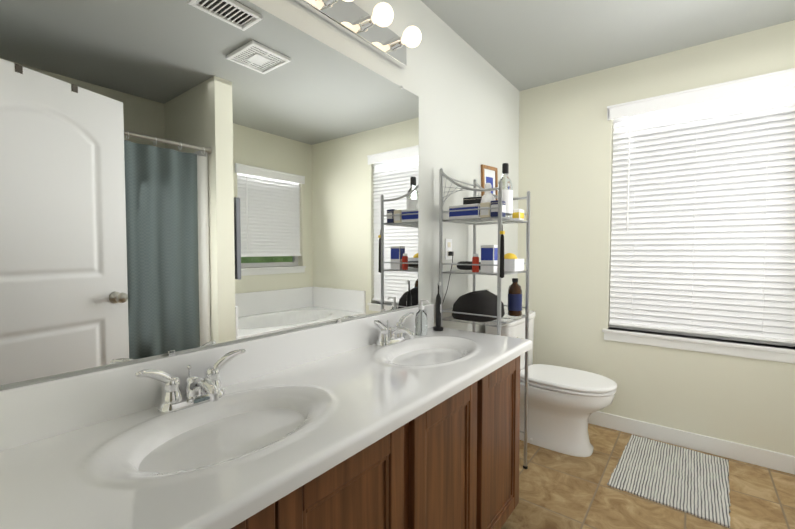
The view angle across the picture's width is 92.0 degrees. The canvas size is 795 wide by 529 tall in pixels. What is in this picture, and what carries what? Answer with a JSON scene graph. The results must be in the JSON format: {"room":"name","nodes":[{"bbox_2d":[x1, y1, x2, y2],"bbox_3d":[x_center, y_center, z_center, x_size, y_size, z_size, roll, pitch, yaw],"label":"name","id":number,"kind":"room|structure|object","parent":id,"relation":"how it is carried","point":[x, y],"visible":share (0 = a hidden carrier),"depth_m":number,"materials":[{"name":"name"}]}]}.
{"room":"bathroom","nodes":[
{"label":"bathroom","id":0,"kind":"room"},
{"bbox_2d":[0,0,519,388],"bbox_3d":[-0.002,-0.074,1.887,0.140,2.440,3.172,2,2,38],"label":"wall","id":1,"kind":"structure","parent":0,"point":[466,93],"depth_m":2.09,"materials":[{"name":"paint"}]},
{"bbox_2d":[0,0,418,385],"bbox_3d":[-0.363,-0.288,1.289,0.008,1.034,1.523,2,2,38],"label":"mirror","id":2,"kind":"object","parent":1,"relation":"attached to","point":[177,175],"visible":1,"depth_m":1.02,"materials":[{"name":"clear glass"}]},
{"bbox_2d":[294,0,420,67],"bbox_3d":[-0.264,-0.943,1.262,0.168,0.114,1.150,2,2,38],"label":"sconce","id":3,"kind":"object","parent":1,"relation":"attached to","point":[356,22],"visible":1,"depth_m":1.50,"materials":[{"name":"silver metal"}]},
{"bbox_2d":[445,239,451,259],"bbox_3d":[0.285,-0.085,2.137,0.007,0.115,0.070,2,2,38],"label":"electrical outlet plate","id":4,"kind":"object","parent":1,"relation":"attached to","point":[448,245],"visible":0.98,"depth_m":2.13,"materials":[{"name":"white plastic"}]},
{"bbox_2d":[443,251,453,301],"bbox_3d":[0.251,0.122,2.070,0.028,0.386,0.184,2,2,38],"label":"plug","id":5,"kind":"object","parent":4,"relation":"attached to","point":[450,253],"visible":0.81,"depth_m":2.11,"materials":[{"name":"black plastic"}]},
{"bbox_2d":[481,164,497,199],"bbox_3d":[0.610,-0.507,2.535,0.017,0.295,0.249,2,2,38],"label":"picture frame","id":6,"kind":"object","parent":1,"relation":"attached to","point":[489,174],"visible":0.6,"depth_m":2.53,"materials":[{"name":"brown wood"}]},
{"bbox_2d":[421,0,794,90],"bbox_3d":[0.657,-1.300,0.578,2.730,0.100,4.372,2,2,38],"label":"ceiling","id":7,"kind":"structure","parent":0,"point":[520,45],"depth_m":2.11,"materials":[{"name":"paint"}]},
{"bbox_2d":[501,423,794,528],"bbox_3d":[0.657,1.238,0.665,2.730,0.100,4.372,2,2,38],"label":"floor","id":8,"kind":"structure","parent":0,"point":[557,490],"depth_m":1.89,"materials":[{"name":"tile"}]},
{"bbox_2d":[0,328,527,528],"bbox_3d":[-0.134,0.776,1.209,0.506,0.787,1.612,2,2,38],"label":"bathroom vanity","id":9,"kind":"object","parent":8,"relation":"on","point":[390,420],"depth_m":0.91,"materials":[{"name":"white stone"}]},
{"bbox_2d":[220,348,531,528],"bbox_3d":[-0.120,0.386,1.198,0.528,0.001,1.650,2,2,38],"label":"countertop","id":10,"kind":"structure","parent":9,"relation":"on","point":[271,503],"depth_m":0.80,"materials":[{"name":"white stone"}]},
{"bbox_2d":[415,299,428,335],"bbox_3d":[0.117,0.245,1.785,0.074,0.167,0.057,2,2,38],"label":"soap dispenser","id":11,"kind":"object","parent":9,"relation":"on","point":[421,323],"visible":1,"depth_m":1.77,"materials":[{"name":"white plastic"}]},
{"bbox_2d":[433,282,442,330],"bbox_3d":[0.208,0.204,1.932,0.092,0.240,0.125,2,2,38],"label":"toothbrush","id":12,"kind":"object","parent":9,"relation":"on","point":[438,327],"visible":1,"depth_m":1.88,"materials":[{"name":"black plastic"}]},
{"bbox_2d":[439,163,529,468],"bbox_3d":[0.475,0.307,2.058,0.357,1.666,0.411,2,2,38],"label":"rack","id":13,"kind":"object","parent":8,"relation":"on","point":[483,306],"visible":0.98,"depth_m":1.97,"materials":[{"name":"silver metal"}]},
{"bbox_2d":[481,183,494,220],"bbox_3d":[0.480,-0.334,2.035,0.080,0.197,0.080,2,2,38],"label":"spray bottle","id":14,"kind":"object","parent":13,"relation":"on","point":[487,197],"depth_m":2.01,"materials":[{"name":"clear plastic"}]},
{"bbox_2d":[497,163,512,219],"bbox_3d":[0.562,-0.379,2.002,0.073,0.290,0.102,2,2,38],"label":"bottle","id":15,"kind":"object","parent":13,"relation":"on","point":[507,187],"depth_m":1.97,"materials":[{"name":"clear plastic"}]},
{"bbox_2d":[508,278,521,315],"bbox_3d":[0.641,0.176,2.093,0.075,0.203,0.075,2,2,38],"label":"bottle","id":16,"kind":"object","parent":13,"relation":"on","point":[514,291],"depth_m":2.06,"materials":[{"name":"brown"}]},
{"bbox_2d":[484,310,616,456],"bbox_3d":[0.961,0.735,2.431,0.746,0.785,0.550,2,2,38],"label":"toilet","id":17,"kind":"object","parent":8,"relation":"on","point":[564,403],"visible":0.58,"depth_m":2.31,"materials":[{"name":"white ceramic"}]},
{"bbox_2d":[607,434,730,527],"bbox_3d":[1.498,1.134,2.099,0.516,0.010,0.723,2,2,38],"label":"rug","id":18,"kind":"object","parent":8,"relation":"on","point":[694,483],"visible":1,"depth_m":2.03,"materials":[{"name":"white fabric"}]},
{"bbox_2d":[518,20,794,455],"bbox_3d":[1.950,-0.088,2.295,2.730,2.440,0.140,2,2,38],"label":"wall","id":19,"kind":"structure","parent":0,"point":[565,150],"depth_m":2.61,"materials":[{"name":"paint"}]},
{"bbox_2d":[588,411,794,474],"bbox_3d":[1.569,1.075,2.531,1.608,0.100,0.016,2,2,38],"label":"baseboard","id":20,"kind":"structure","parent":19,"relation":"attached to","point":[778,461],"depth_m":2.31,"materials":[{"name":"white wood"}]},
{"bbox_2d":[602,327,794,363],"bbox_3d":[1.823,0.487,2.380,0.970,0.075,0.132,2,2,38],"label":"window sill","id":21,"kind":"structure","parent":19,"relation":"attached to","point":[779,353],"depth_m":2.30,"materials":[{"name":"white wood"}]},
{"bbox_2d":[610,124,794,346],"bbox_3d":[1.855,-0.297,2.395,0.910,1.490,0.055,2,2,38],"label":"window","id":22,"kind":"structure","parent":19,"relation":"in","point":[713,336],"depth_m":2.36,"materials":[{"name":"white"}]},
{"bbox_2d":[607,68,794,343],"bbox_3d":[1.809,-0.314,2.335,0.962,1.471,0.096,2,2,38],"label":"window blinds","id":23,"kind":"object","parent":22,"relation":"attached to","point":[703,215],"visible":0.92,"depth_m":2.30,"materials":[{"name":"white plastic"}]}
]}

